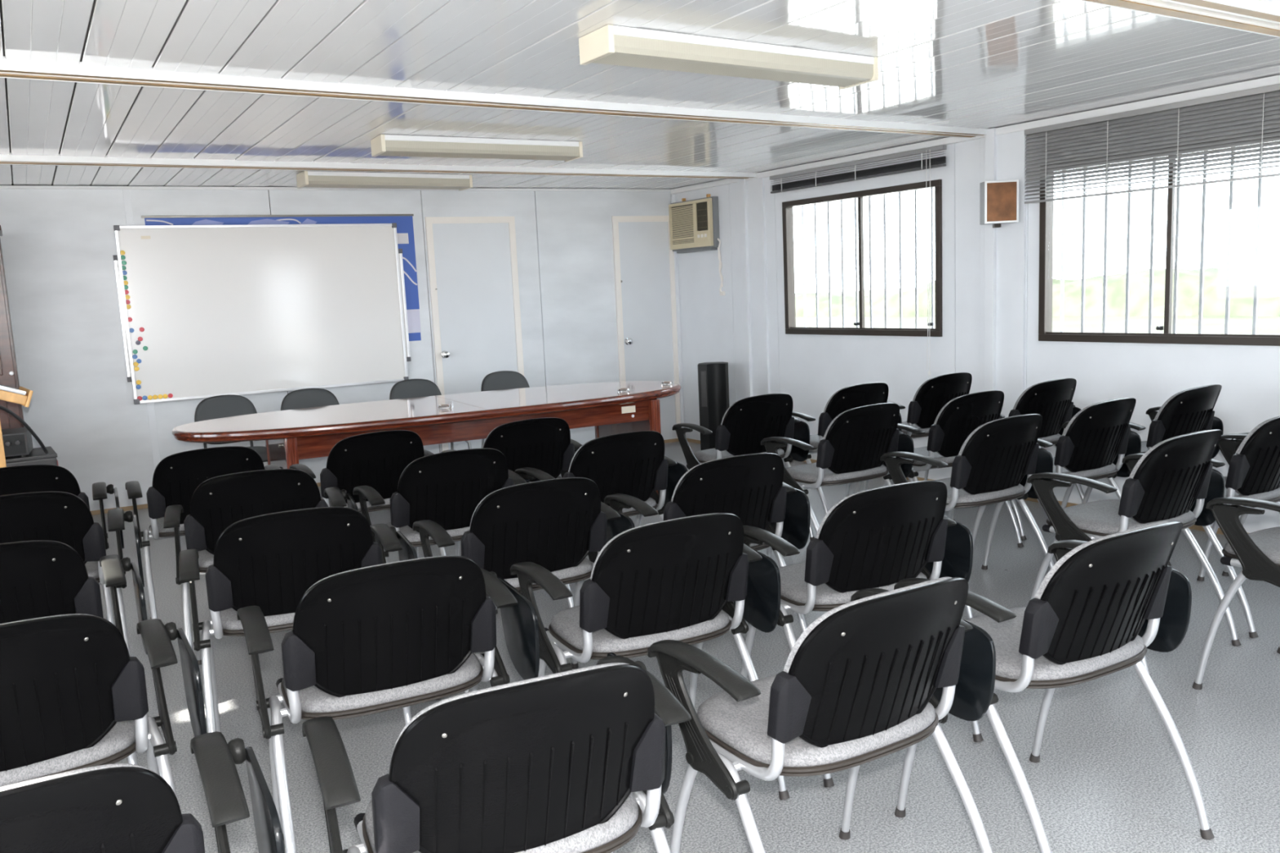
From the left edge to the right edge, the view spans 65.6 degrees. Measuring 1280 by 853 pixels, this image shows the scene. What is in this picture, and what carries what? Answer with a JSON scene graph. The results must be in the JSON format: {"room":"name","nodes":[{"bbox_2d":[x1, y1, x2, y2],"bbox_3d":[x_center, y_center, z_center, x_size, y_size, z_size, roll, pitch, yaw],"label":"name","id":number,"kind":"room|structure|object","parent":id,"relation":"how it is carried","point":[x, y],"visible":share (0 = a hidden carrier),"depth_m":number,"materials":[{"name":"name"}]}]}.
{"room":"lecture hall","nodes":[
{"label":"lecture hall","id":0,"kind":"room"},
{"bbox_2d":[0,183,671,511],"bbox_3d":[-2.709,-0.681,7.605,7.400,2.350,0.066,-7,9,-27],"label":"wall","id":1,"kind":"structure","parent":0,"point":[59,246],"depth_m":7.22,"materials":[{"name":"grey paint"}]},
{"bbox_2d":[113,222,408,404],"bbox_3d":[-2.755,-0.879,7.437,1.978,1.249,0.033,-7,9,-29],"label":"whiteboard","id":2,"kind":"object","parent":1,"relation":"attached to","point":[222,309],"visible":0.87,"depth_m":7.39,"materials":[{"name":"white plastic"}]},
{"bbox_2d":[141,235,151,239],"bbox_3d":[-3.471,-1.329,6.979,0.060,0.022,0.004,-7,9,-28],"label":"sticker","id":3,"kind":"object","parent":2,"relation":"attached to","point":[142,237],"visible":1,"depth_m":6.98,"materials":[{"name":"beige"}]},
{"bbox_2d":[141,213,421,341],"bbox_3d":[-2.649,-1.097,7.551,1.951,1.006,0.013,-7,9,-27],"label":"poster","id":4,"kind":"object","parent":1,"relation":"attached to","point":[405,230],"visible":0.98,"depth_m":7.75,"materials":[{"name":"blue paper"}]},
{"bbox_2d":[0,185,671,191],"bbox_3d":[-2.831,-1.768,7.375,7.000,0.019,0.023,-7,9,-27],"label":"trim","id":5,"kind":"structure","parent":1,"relation":"attached to","point":[1,186],"depth_m":7.46,"materials":[{"name":"white paint"}]},
{"bbox_2d":[90,438,679,515],"bbox_3d":[-1.976,0.393,8.072,5.300,0.030,0.012,-7,9,-27],"label":"baseboard","id":6,"kind":"structure","parent":1,"relation":"attached to","point":[140,506],"depth_m":7.20,"materials":[{"name":"beige wood"}]},
{"bbox_2d":[424,216,524,451],"bbox_3d":[-1.329,-0.705,8.245,0.755,2.038,0.075,-7,9,-27],"label":"door","id":7,"kind":"structure","parent":1,"relation":"in","point":[473,261],"depth_m":8.22,"materials":[{"name":"laminate"}]},
{"bbox_2d":[611,215,680,439],"bbox_3d":[0.083,-0.866,8.961,0.607,2.033,0.075,-7,9,-27],"label":"door","id":8,"kind":"structure","parent":1,"relation":"in","point":[644,271],"depth_m":8.95,"materials":[{"name":"laminate"}]},
{"bbox_2d":[0,0,1279,189],"bbox_3d":[-0.469,-1.458,4.090,7.450,0.052,9.120,-7,9,-31],"label":"ceiling","id":9,"kind":"structure","parent":0,"point":[971,64],"depth_m":4.17,"materials":[{"name":"plastic"}]},
{"bbox_2d":[0,152,755,178],"bbox_3d":[-1.976,-1.666,6.348,7.070,0.046,0.135,-7,9,-30],"label":"ceiling beam","id":10,"kind":"structure","parent":9,"relation":"attached to","point":[56,160],"depth_m":6.33,"materials":[{"name":"white metal"}]},
{"bbox_2d":[296,170,472,190],"bbox_3d":[-1.781,-1.732,7.012,1.200,0.090,0.216,-8,9,-32],"label":"ceiling light","id":11,"kind":"object","parent":9,"relation":"attached to","point":[305,178],"visible":1,"depth_m":6.91,"materials":[{"name":"white paint"}]},
{"bbox_2d":[303,175,469,189],"bbox_3d":[-1.781,-1.719,7.013,1.156,0.058,0.202,-8,9,-32],"label":"diffuser","id":12,"kind":"object","parent":11,"relation":"attached to","point":[422,182],"depth_m":6.94,"materials":[{"name":"beige"}]},
{"bbox_2d":[370,133,582,161],"bbox_3d":[-0.911,-1.587,5.679,1.200,0.090,0.211,-7,9,-29],"label":"ceiling light","id":13,"kind":"object","parent":9,"relation":"attached to","point":[381,144],"visible":1,"depth_m":5.58,"materials":[{"name":"white paint"}]},
{"bbox_2d":[377,140,578,160],"bbox_3d":[-0.910,-1.574,5.681,1.156,0.058,0.197,-7,9,-29],"label":"diffuser","id":14,"kind":"object","parent":13,"relation":"attached to","point":[500,149],"depth_m":5.61,"materials":[{"name":"beige plastic"}]},
{"bbox_2d":[0,56,986,137],"bbox_3d":[-0.757,-1.451,4.391,7.070,0.046,0.137,-8,9,-32],"label":"ceiling beam","id":15,"kind":"structure","parent":9,"relation":"attached to","point":[10,68],"depth_m":4.25,"materials":[{"name":"white metal"}]},
{"bbox_2d":[578,24,878,89],"bbox_3d":[0.373,-1.377,3.739,1.270,0.090,0.201,-8,9,-32],"label":"ceiling light","id":16,"kind":"object","parent":9,"relation":"attached to","point":[610,44],"visible":1,"depth_m":3.62,"materials":[{"name":"white paint"}]},
{"bbox_2d":[1077,0,1279,37],"bbox_3d":[0.443,-1.238,2.464,7.070,0.046,0.181,-7,9,-32],"label":"ceiling light","id":17,"kind":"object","parent":9,"relation":"attached to","point":[1256,16],"depth_m":3.40,"materials":[{"name":"white paint"}]},
{"bbox_2d":[92,441,1279,852],"bbox_3d":[-0.350,0.874,4.392,7.450,0.060,9.070,-7,9,-31],"label":"floor","id":18,"kind":"structure","parent":0,"point":[1109,776],"depth_m":3.03,"materials":[{"name":"plastic"}]},
{"bbox_2d":[0,225,24,429],"bbox_3d":[-4.378,-0.220,6.157,0.935,1.985,0.523,-7,9,-31],"label":"tall cabinet","id":19,"kind":"object","parent":18,"relation":"on","point":[9,376],"visible":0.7,"depth_m":6.16,"materials":[{"name":"red wood"}]},
{"bbox_2d":[0,384,33,467],"bbox_3d":[-3.215,0.290,4.834,0.510,1.233,0.410,-9,10,-37],"label":"lectern","id":20,"kind":"object","parent":18,"relation":"on","point":[22,396],"visible":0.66,"depth_m":4.75,"materials":[{"name":"brown wood"}]},
{"bbox_2d":[4,446,58,466],"bbox_3d":[-3.542,0.489,5.598,0.490,0.660,0.410,-8,10,-34],"label":"equipment case","id":21,"kind":"object","parent":18,"relation":"on","point":[37,455],"visible":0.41,"depth_m":5.49,"materials":[{"name":"grey plastic"}]},
{"bbox_2d":[1,426,33,457],"bbox_3d":[-3.594,0.106,5.474,0.400,0.135,0.343,-7,9,-27],"label":"amplifier","id":22,"kind":"object","parent":21,"relation":"on","point":[16,441],"visible":0.91,"depth_m":5.42,"materials":[{"name":"grey metal"}]},
{"bbox_2d":[0,405,48,453],"bbox_3d":[-3.272,0.016,5.234,0.132,0.346,0.520,-2,8,7],"label":"cable","id":23,"kind":"object","parent":21,"relation":"on","point":[2,407],"visible":1,"depth_m":5.21,"materials":[{"name":"black plastic"}]},
{"bbox_2d":[0,464,124,624],"bbox_3d":[-2.558,0.549,4.190,0.679,0.848,0.543,-7,9,-28],"label":"chair","id":24,"kind":"object","parent":18,"relation":"on","point":[33,477],"visible":0.43,"depth_m":4.01,"materials":[{"name":"black plastic"}]},
{"bbox_2d":[0,491,144,656],"bbox_3d":[-2.164,0.616,3.580,0.679,0.848,0.543,-7,9,-27],"label":"chair","id":25,"kind":"object","parent":18,"relation":"on","point":[64,517],"visible":0.54,"depth_m":3.42,"materials":[{"name":"black plastic"}]},
{"bbox_2d":[0,540,147,764],"bbox_3d":[-1.784,0.700,2.844,0.679,0.848,0.543,-7,9,-30],"label":"chair","id":26,"kind":"object","parent":18,"relation":"on","point":[38,579],"visible":0.44,"depth_m":2.70,"materials":[{"name":"black plastic"}]},
{"bbox_2d":[0,613,206,795],"bbox_3d":[-1.326,0.772,2.174,0.679,0.848,0.543,-7,9,-31],"label":"chair","id":27,"kind":"object","parent":18,"relation":"on","point":[73,696],"visible":0.94,"depth_m":2.05,"materials":[{"name":"black plastic"}]},
{"bbox_2d":[0,613,93,625],"bbox_3d":[-1.264,0.546,1.984,0.441,0.346,0.159,-7,9,-31],"label":"backrest","id":28,"kind":"object","parent":27,"relation":"on","point":[69,619],"depth_m":1.96,"materials":[{"name":"black plastic"}]},
{"bbox_2d":[0,731,284,852],"bbox_3d":[-0.901,0.845,1.506,0.679,0.848,0.543,-7,9,-29],"label":"chair","id":29,"kind":"object","parent":18,"relation":"on","point":[118,807],"visible":1,"depth_m":1.36,"materials":[{"name":"black plastic"}]},
{"bbox_2d":[0,763,155,791],"bbox_3d":[-0.846,0.620,1.314,0.441,0.346,0.159,-7,9,-29],"label":"backrest","id":30,"kind":"object","parent":29,"relation":"on","point":[118,777],"depth_m":1.30,"materials":[{"name":"black plastic"}]},
{"bbox_2d":[124,446,283,619],"bbox_3d":[-1.895,0.481,4.460,0.679,0.848,0.543,-7,9,-29],"label":"chair","id":31,"kind":"object","parent":18,"relation":"on","point":[176,477],"visible":0.43,"depth_m":4.20,"materials":[{"name":"black plastic"}]},
{"bbox_2d":[194,395,267,463],"bbox_3d":[-2.711,0.216,6.679,0.528,0.828,0.531,-8,9,-33],"label":"chair","id":32,"kind":"object","parent":18,"relation":"on","point":[220,406],"visible":0.3,"depth_m":6.79,"materials":[{"name":"grey fabric"}]},
{"bbox_2d":[163,468,358,665],"bbox_3d":[-1.435,0.547,3.837,0.679,0.848,0.543,-6,9,-22],"label":"chair","id":33,"kind":"object","parent":18,"relation":"on","point":[218,503],"visible":0.39,"depth_m":3.59,"materials":[{"name":"black plastic"}]},
{"bbox_2d":[178,506,417,733],"bbox_3d":[-1.051,0.628,3.125,0.679,0.848,0.543,-6,9,-24],"label":"chair","id":34,"kind":"object","parent":18,"relation":"on","point":[268,562],"visible":0.58,"depth_m":2.90,"materials":[{"name":"black plastic"}]},
{"bbox_2d":[280,387,339,410],"bbox_3d":[-2.223,0.164,6.895,0.528,0.828,0.531,-7,9,-28],"label":"chair","id":35,"kind":"object","parent":18,"relation":"on","point":[304,397],"visible":0.12,"depth_m":7.03,"materials":[{"name":"black plastic"}]},
{"bbox_2d":[288,430,446,556],"bbox_3d":[-1.255,0.415,4.733,0.679,0.848,0.543,-7,9,-30],"label":"chair","id":36,"kind":"object","parent":18,"relation":"on","point":[378,460],"visible":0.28,"depth_m":4.49,"materials":[{"name":"black plastic"}]},
{"bbox_2d":[236,555,539,852],"bbox_3d":[-0.615,0.693,2.511,0.679,0.848,0.543,-6,9,-26],"label":"chair","id":37,"kind":"object","parent":18,"relation":"on","point":[386,637],"visible":0.94,"depth_m":2.31,"materials":[{"name":"black plastic"}]},
{"bbox_2d":[302,555,444,595],"bbox_3d":[-0.568,0.469,2.316,0.441,0.346,0.159,-6,9,-26],"label":"backrest","id":38,"kind":"object","parent":37,"relation":"on","point":[425,577],"depth_m":2.22,"materials":[{"name":"black plastic"}]},
{"bbox_2d":[172,381,680,494],"bbox_3d":[-1.199,0.220,6.441,3.270,0.750,1.180,-7,9,-27],"label":"conference table","id":39,"kind":"object","parent":18,"relation":"on","point":[290,436],"visible":0.83,"depth_m":6.08,"materials":[{"name":"brown wood"}]},
{"bbox_2d":[437,404,451,408],"bbox_3d":[-1.200,-0.123,6.101,0.084,0.020,0.084,-7,9,-31],"label":"glass dish","id":40,"kind":"object","parent":39,"relation":"on","point":[443,406],"visible":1,"depth_m":6.07,"materials":[{"name":"white"}]},
{"bbox_2d":[617,387,630,392],"bbox_3d":[-0.108,-0.242,6.602,0.084,0.020,0.084,-7,9,-31],"label":"glass dish","id":41,"kind":"object","parent":39,"relation":"on","point":[623,389],"visible":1,"depth_m":6.57,"materials":[{"name":"white"}]},
{"bbox_2d":[661,381,672,385],"bbox_3d":[0.187,-0.303,6.945,0.084,0.020,0.084,-7,9,-31],"label":"glass dish","id":42,"kind":"object","parent":39,"relation":"on","point":[664,383],"visible":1,"depth_m":6.91,"materials":[{"name":"white"}]},
{"bbox_2d":[389,378,471,449],"bbox_3d":[-1.557,0.076,7.312,0.528,0.828,0.531,-8,9,-32],"label":"chair","id":43,"kind":"object","parent":18,"relation":"on","point":[412,388],"visible":0.2,"depth_m":7.44,"materials":[{"name":"black"}]},
{"bbox_2d":[352,448,532,613],"bbox_3d":[-0.772,0.481,4.092,0.679,0.848,0.543,-7,9,-27],"label":"chair","id":44,"kind":"object","parent":18,"relation":"on","point":[446,489],"visible":0.48,"depth_m":3.86,"materials":[{"name":"black plastic"}]},
{"bbox_2d":[302,652,691,852],"bbox_3d":[-0.233,0.768,1.845,0.679,0.848,0.634,-6,9,-24],"label":"chair","id":45,"kind":"object","parent":18,"relation":"on","point":[580,760],"visible":1,"depth_m":1.58,"materials":[{"name":"black plastic"}]},
{"bbox_2d":[391,662,628,755],"bbox_3d":[-0.172,0.549,1.606,0.441,0.346,0.159,-6,9,-24],"label":"backrest","id":46,"kind":"object","parent":45,"relation":"on","point":[588,714],"depth_m":1.52,"materials":[{"name":"black plastic"}]},
{"bbox_2d":[480,370,529,448],"bbox_3d":[-0.947,-0.005,7.694,0.528,0.828,0.531,-7,9,-29],"label":"chair","id":47,"kind":"object","parent":18,"relation":"on","point":[503,380],"visible":0.2,"depth_m":7.83,"materials":[{"name":"black"}]},
{"bbox_2d":[440,417,582,598],"bbox_3d":[-0.583,0.354,4.947,0.679,0.848,0.543,-7,9,-28],"label":"chair","id":48,"kind":"object","parent":18,"relation":"on","point":[546,445],"visible":0.32,"depth_m":4.72,"materials":[{"name":"black plastic"}]},
{"bbox_2d":[412,477,635,700],"bbox_3d":[-0.371,0.558,3.403,0.679,0.848,0.543,-7,9,-26],"label":"chair","id":49,"kind":"object","parent":18,"relation":"on","point":[553,525],"visible":0.63,"depth_m":3.18,"materials":[{"name":"black plastic"}]},
{"bbox_2d":[469,478,557,529],"bbox_3d":[-0.323,0.334,3.208,0.441,0.346,0.159,-7,9,-26],"label":"backrest","id":50,"kind":"object","parent":49,"relation":"on","point":[533,505],"depth_m":3.11,"materials":[{"name":"black plastic"}]},
{"bbox_2d":[514,430,688,608],"bbox_3d":[-0.139,0.415,4.361,0.679,0.848,0.543,-7,9,-30],"label":"chair","id":51,"kind":"object","parent":18,"relation":"on","point":[634,464],"visible":0.44,"depth_m":4.15,"materials":[{"name":"black plastic"}]},
{"bbox_2d":[568,435,604,471],"bbox_3d":[-0.081,0.190,4.169,0.441,0.346,0.159,-7,9,-30],"label":"backrest","id":52,"kind":"object","parent":51,"relation":"on","point":[590,456],"depth_m":4.05,"materials":[{"name":"black plastic"}]},
{"bbox_2d":[510,513,790,799],"bbox_3d":[0.041,0.621,2.813,0.679,0.848,0.543,-7,9,-26],"label":"chair","id":53,"kind":"object","parent":18,"relation":"on","point":[681,579],"visible":0.89,"depth_m":2.62,"materials":[{"name":"black plastic"}]},
{"bbox_2d":[590,513,713,579],"bbox_3d":[0.090,0.397,2.618,0.441,0.346,0.159,-7,9,-26],"label":"backrest","id":54,"kind":"object","parent":53,"relation":"on","point":[668,549],"depth_m":2.53,"materials":[{"name":"black plastic"}]},
{"bbox_2d":[604,453,810,632],"bbox_3d":[0.277,0.488,3.696,0.679,0.848,0.543,-7,9,-27],"label":"chair","id":55,"kind":"object","parent":18,"relation":"on","point":[751,487],"visible":0.44,"depth_m":3.48,"materials":[{"name":"black plastic"}]},
{"bbox_2d":[671,453,749,502],"bbox_3d":[0.326,0.264,3.501,0.441,0.346,0.159,-7,9,-27],"label":"backrest","id":56,"kind":"object","parent":55,"relation":"on","point":[726,479],"depth_m":3.40,"materials":[{"name":"black plastic"}]},
{"bbox_2d":[697,361,729,450],"bbox_3d":[0.633,-0.150,8.418,0.270,0.775,0.230,-2,8,7],"label":"tower fan","id":57,"kind":"object","parent":18,"relation":"on","point":[713,377],"visible":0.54,"depth_m":8.32,"materials":[{"name":"black plastic"}]},
{"bbox_2d":[671,393,814,541],"bbox_3d":[0.591,0.220,5.527,0.679,0.848,0.543,-7,9,-28],"label":"chair","id":58,"kind":"object","parent":18,"relation":"on","point":[742,429],"visible":0.69,"depth_m":5.32,"materials":[{"name":"black plastic"}]},
{"bbox_2d":[720,397,746,425],"bbox_3d":[0.644,-0.005,5.334,0.441,0.346,0.159,-7,9,-28],"label":"backrest","id":59,"kind":"object","parent":58,"relation":"on","point":[736,415],"depth_m":5.22,"materials":[{"name":"black plastic"}]},
{"bbox_2d":[647,577,995,852],"bbox_3d":[0.428,0.694,2.159,0.679,0.848,0.543,-7,9,-30],"label":"chair","id":60,"kind":"object","parent":18,"relation":"on","point":[877,674],"visible":0.99,"depth_m":1.97,"materials":[{"name":"black plastic"}]},
{"bbox_2d":[783,577,951,673],"bbox_3d":[0.487,0.469,1.968,0.441,0.346,0.159,-7,9,-30],"label":"backrest","id":61,"kind":"object","parent":60,"relation":"on","point":[890,632],"depth_m":1.88,"materials":[{"name":"black plastic"}]},
{"bbox_2d":[760,402,914,557],"bbox_3d":[1.006,0.288,4.905,0.679,0.848,0.543,-7,9,-31],"label":"chair","id":62,"kind":"object","parent":18,"relation":"on","point":[851,450],"visible":0.77,"depth_m":4.70,"materials":[{"name":"black plastic"}]},
{"bbox_2d":[822,404,868,469],"bbox_3d":[1.068,0.062,4.715,0.441,0.346,0.159,-7,9,-31],"label":"backrest","id":63,"kind":"object","parent":62,"relation":"on","point":[846,439],"depth_m":4.63,"materials":[{"name":"black plastic"}]},
{"bbox_2d":[784,382,902,515],"bbox_3d":[1.190,0.148,5.851,0.679,0.848,0.543,-7,9,-29],"label":"chair","id":64,"kind":"object","parent":18,"relation":"on","point":[844,399],"visible":0.28,"depth_m":5.58,"materials":[{"name":"black plastic"}]},
{"bbox_2d":[823,385,853,412],"bbox_3d":[1.247,-0.077,5.658,0.441,0.346,0.159,-7,9,-29],"label":"backrest","id":65,"kind":"object","parent":64,"relation":"on","point":[842,401],"depth_m":5.54,"materials":[{"name":"black plastic"}]},
{"bbox_2d":[741,480,983,787],"bbox_3d":[0.682,0.551,3.112,0.679,0.848,0.543,-6,9,-25],"label":"chair","id":66,"kind":"object","parent":18,"relation":"on","point":[881,537],"visible":0.7,"depth_m":2.90,"materials":[{"name":"black plastic"}]},
{"bbox_2d":[815,480,920,538],"bbox_3d":[0.725,0.327,2.915,0.441,0.346,0.159,-6,9,-25],"label":"backrest","id":67,"kind":"object","parent":66,"relation":"on","point":[891,511],"depth_m":2.82,"materials":[{"name":"black plastic"}]},
{"bbox_2d":[863,372,972,490],"bbox_3d":[1.782,0.075,6.187,0.679,0.848,0.543,-7,9,-30],"label":"chair","id":68,"kind":"object","parent":18,"relation":"on","point":[935,393],"visible":0.27,"depth_m":5.92,"materials":[{"name":"black plastic"}]},
{"bbox_2d":[912,375,939,427],"bbox_3d":[1.839,-0.151,5.995,0.441,0.346,0.159,-7,9,-30],"label":"backrest","id":69,"kind":"object","parent":68,"relation":"on","point":[926,401],"depth_m":5.91,"materials":[{"name":"black plastic"}]},
{"bbox_2d":[883,390,1023,547],"bbox_3d":[1.618,0.218,5.208,0.679,0.848,0.543,-7,9,-30],"label":"chair","id":70,"kind":"object","parent":18,"relation":"on","point":[958,418],"visible":0.55,"depth_m":4.96,"materials":[{"name":"black plastic"}]},
{"bbox_2d":[933,392,974,455],"bbox_3d":[1.676,-0.008,5.016,0.441,0.346,0.159,-7,9,-30],"label":"backrest","id":71,"kind":"object","parent":70,"relation":"on","point":[955,421],"depth_m":4.93,"materials":[{"name":"black plastic"}]},
{"bbox_2d":[880,413,1053,618],"bbox_3d":[1.458,0.346,4.333,0.679,0.848,0.543,-7,9,-30],"label":"chair","id":72,"kind":"object","parent":18,"relation":"on","point":[995,462],"visible":0.77,"depth_m":4.12,"materials":[{"name":"black plastic"}]},
{"bbox_2d":[958,414,1022,492],"bbox_3d":[1.517,0.121,4.143,0.441,0.346,0.159,-7,9,-30],"label":"backrest","id":73,"kind":"object","parent":72,"relation":"on","point":[990,457],"depth_m":4.07,"materials":[{"name":"black plastic"}]},
{"bbox_2d":[951,377,1084,540],"bbox_3d":[2.165,0.136,5.616,0.679,0.848,0.543,-7,9,-30],"label":"chair","id":74,"kind":"object","parent":18,"relation":"on","point":[1052,399],"visible":0.43,"depth_m":5.37,"materials":[{"name":"black plastic"}]},
{"bbox_2d":[1013,379,1053,409],"bbox_3d":[2.223,-0.089,5.425,0.441,0.346,0.159,-7,9,-30],"label":"backrest","id":75,"kind":"object","parent":74,"relation":"on","point":[1039,396],"depth_m":5.32,"materials":[{"name":"black plastic"}]},
{"bbox_2d":[893,520,1214,852],"bbox_3d":[1.052,0.617,2.514,0.679,0.848,0.543,-7,9,-29],"label":"chair","id":76,"kind":"object","parent":18,"relation":"on","point":[1106,601],"visible":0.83,"depth_m":2.30,"materials":[{"name":"black plastic"}]},
{"bbox_2d":[1034,521,1169,656],"bbox_3d":[1.109,0.391,2.322,0.441,0.346,0.159,-7,9,-29],"label":"backrest","id":77,"kind":"object","parent":76,"relation":"on","point":[1097,598],"depth_m":2.26,"materials":[{"name":"black plastic"}]},
{"bbox_2d":[981,397,1141,569],"bbox_3d":[2.033,0.270,4.697,0.679,0.848,0.543,-7,9,-31],"label":"chair","id":78,"kind":"object","parent":18,"relation":"on","point":[1094,444],"visible":0.7,"depth_m":4.48,"materials":[{"name":"black plastic"}]},
{"bbox_2d":[1062,398,1119,471],"bbox_3d":[2.095,0.044,4.508,0.441,0.346,0.159,-7,9,-31],"label":"backrest","id":79,"kind":"object","parent":78,"relation":"on","point":[1091,437],"depth_m":4.44,"materials":[{"name":"black plastic"}]},
{"bbox_2d":[1026,429,1240,679],"bbox_3d":[1.866,0.409,3.745,0.679,0.848,0.543,-7,9,-30],"label":"chair","id":80,"kind":"object","parent":18,"relation":"on","point":[1175,479],"visible":0.86,"depth_m":3.58,"materials":[{"name":"black plastic"}]},
{"bbox_2d":[1128,430,1207,521],"bbox_3d":[1.925,0.183,3.554,0.441,0.346,0.159,-7,9,-30],"label":"backrest","id":81,"kind":"object","parent":80,"relation":"on","point":[1168,478],"depth_m":3.49,"materials":[{"name":"black plastic"}]},
{"bbox_2d":[1081,384,1223,566],"bbox_3d":[2.621,0.196,5.038,0.679,0.848,0.543,-7,9,-31],"label":"chair","id":82,"kind":"object","parent":18,"relation":"on","point":[1189,411],"visible":0.44,"depth_m":4.77,"materials":[{"name":"black plastic"}]},
{"bbox_2d":[1154,385,1205,419],"bbox_3d":[2.682,-0.030,4.847,0.441,0.346,0.159,-7,9,-31],"label":"backrest","id":83,"kind":"object","parent":82,"relation":"on","point":[1190,403],"depth_m":4.74,"materials":[{"name":"black plastic"}]},
{"bbox_2d":[1135,415,1279,638],"bbox_3d":[2.446,0.334,4.098,0.679,0.848,0.543,-7,9,-31],"label":"chair","id":84,"kind":"object","parent":18,"relation":"on","point":[1253,458],"visible":0.58,"depth_m":3.84,"materials":[{"name":"black plastic"}]},
{"bbox_2d":[1235,415,1279,494],"bbox_3d":[2.508,0.108,3.908,0.441,0.346,0.159,-7,9,-31],"label":"backrest","id":85,"kind":"object","parent":84,"relation":"on","point":[1259,472],"depth_m":3.83,"materials":[{"name":"black plastic"}]},
{"bbox_2d":[1191,497,1279,689],"bbox_3d":[2.243,0.464,3.227,0.679,0.848,0.543,-7,9,-30],"label":"chair","id":86,"kind":"object","parent":18,"relation":"on","point":[1257,553],"visible":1,"depth_m":3.17,"materials":[{"name":"black plastic"}]},
{"bbox_2d":[1222,431,1249,576],"bbox_3d":[3.042,0.261,4.426,0.679,0.848,0.543,-7,9,-31],"label":"chair","id":87,"kind":"object","parent":18,"relation":"on","point":[1242,517],"visible":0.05,"depth_m":4.45,"materials":[{"name":"black plastic"}]},
{"bbox_2d":[674,94,1279,533],"bbox_3d":[2.672,-0.654,5.640,0.116,2.350,8.600,-8,9,-33],"label":"wall","id":88,"kind":"structure","parent":0,"point":[990,275],"depth_m":6.47,"materials":[{"name":"paint"}]},
{"bbox_2d":[671,194,684,427],"bbox_3d":[0.350,-0.977,9.103,0.030,2.250,0.030,-7,9,-31],"label":"trim","id":89,"kind":"structure","parent":88,"relation":"attached to","point":[673,196],"depth_m":9.10,"materials":[{"name":"laminate"}]},
{"bbox_2d":[668,194,724,295],"bbox_3d":[0.490,-1.578,8.710,0.091,0.867,0.686,-8,9,-33],"label":"air conditioner","id":90,"kind":"object","parent":88,"relation":"attached to","point":[694,224],"visible":1,"depth_m":8.61,"materials":[{"name":"beige plastic"}]},
{"bbox_2d":[670,204,693,244],"bbox_3d":[0.376,-1.783,8.783,0.010,0.314,0.338,-8,9,-33],"label":"grille","id":91,"kind":"object","parent":90,"relation":"attached to","point":[682,216],"depth_m":8.79,"materials":[{"name":"beige plastic"}]},
{"bbox_2d":[696,201,707,231],"bbox_3d":[0.543,-1.805,8.537,0.030,0.240,0.160,-7,9,-31],"label":"outlet","id":92,"kind":"object","parent":90,"relation":"attached to","point":[701,206],"depth_m":8.54,"materials":[{"name":"black plastic"}]},
{"bbox_2d":[782,179,942,337],"bbox_3d":[1.625,-1.185,7.240,0.182,1.128,1.539,-8,9,-33],"label":"window","id":93,"kind":"structure","parent":88,"relation":"in","point":[787,206],"depth_m":7.22,"materials":[{"name":"brown metal"}]},
{"bbox_2d":[769,145,946,375],"bbox_3d":[1.524,-1.149,7.198,0.053,1.495,1.691,-8,9,-33],"label":"blind","id":94,"kind":"object","parent":93,"relation":"attached to","point":[933,162],"visible":1,"depth_m":6.92,"materials":[{"name":"grey metal"}]},
{"bbox_2d":[686,438,1248,534],"bbox_3d":[2.658,0.486,5.875,0.012,0.030,8.200,-8,9,-33],"label":"baseboard","id":95,"kind":"structure","parent":88,"relation":"attached to","point":[1068,504],"depth_m":6.16,"materials":[{"name":"grey plastic"}]},
{"bbox_2d":[670,75,1279,194],"bbox_3d":[2.546,-1.750,5.559,0.035,0.042,8.200,-8,9,-33],"label":"trim","id":96,"kind":"structure","parent":88,"relation":"attached to","point":[1273,80],"depth_m":5.88,"materials":[{"name":"white paint"}]},
{"bbox_2d":[979,179,1018,227],"bbox_3d":[2.176,-1.350,6.042,0.200,0.272,0.141,-2,8,2],"label":"wall speaker","id":97,"kind":"object","parent":88,"relation":"attached to","point":[998,199],"visible":1,"depth_m":5.97,"materials":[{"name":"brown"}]},
{"bbox_2d":[1038,131,1279,346],"bbox_3d":[2.880,-0.973,5.353,0.182,1.140,1.536,-8,9,-33],"label":"window","id":98,"kind":"structure","parent":88,"relation":"in","point":[1046,208],"depth_m":5.49,"materials":[{"name":"brown metal"}]},
{"bbox_2d":[1024,83,1279,204],"bbox_3d":[2.772,-1.472,5.221,0.038,0.430,1.706,-8,9,-33],"label":"blind","id":99,"kind":"object","parent":98,"relation":"attached to","point":[1261,92],"visible":1,"depth_m":5.25,"materials":[{"name":"grey"}]},
{"label":"outside","id":100,"kind":"structure","parent":0,"visible":0},
{"bbox_2d":[795,272,1279,334],"bbox_3d":[62.500,-8.648,55.708,154.400,0.050,210.000,-7,9,-31],"label":"lawn","id":101,"kind":"structure","parent":100,"point":[1242,325],"depth_m":33.76,"materials":[{"name":"green plant"}]},
{"bbox_2d":[795,267,1279,316],"bbox_3d":[21.781,-5.206,36.650,4.998,2.035,160.000,-7,9,-31],"label":"hedge","id":102,"kind":"object","parent":101,"relation":"on","point":[1242,283],"visible":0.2,"depth_m":38.16,"materials":[{"name":"green plant"}]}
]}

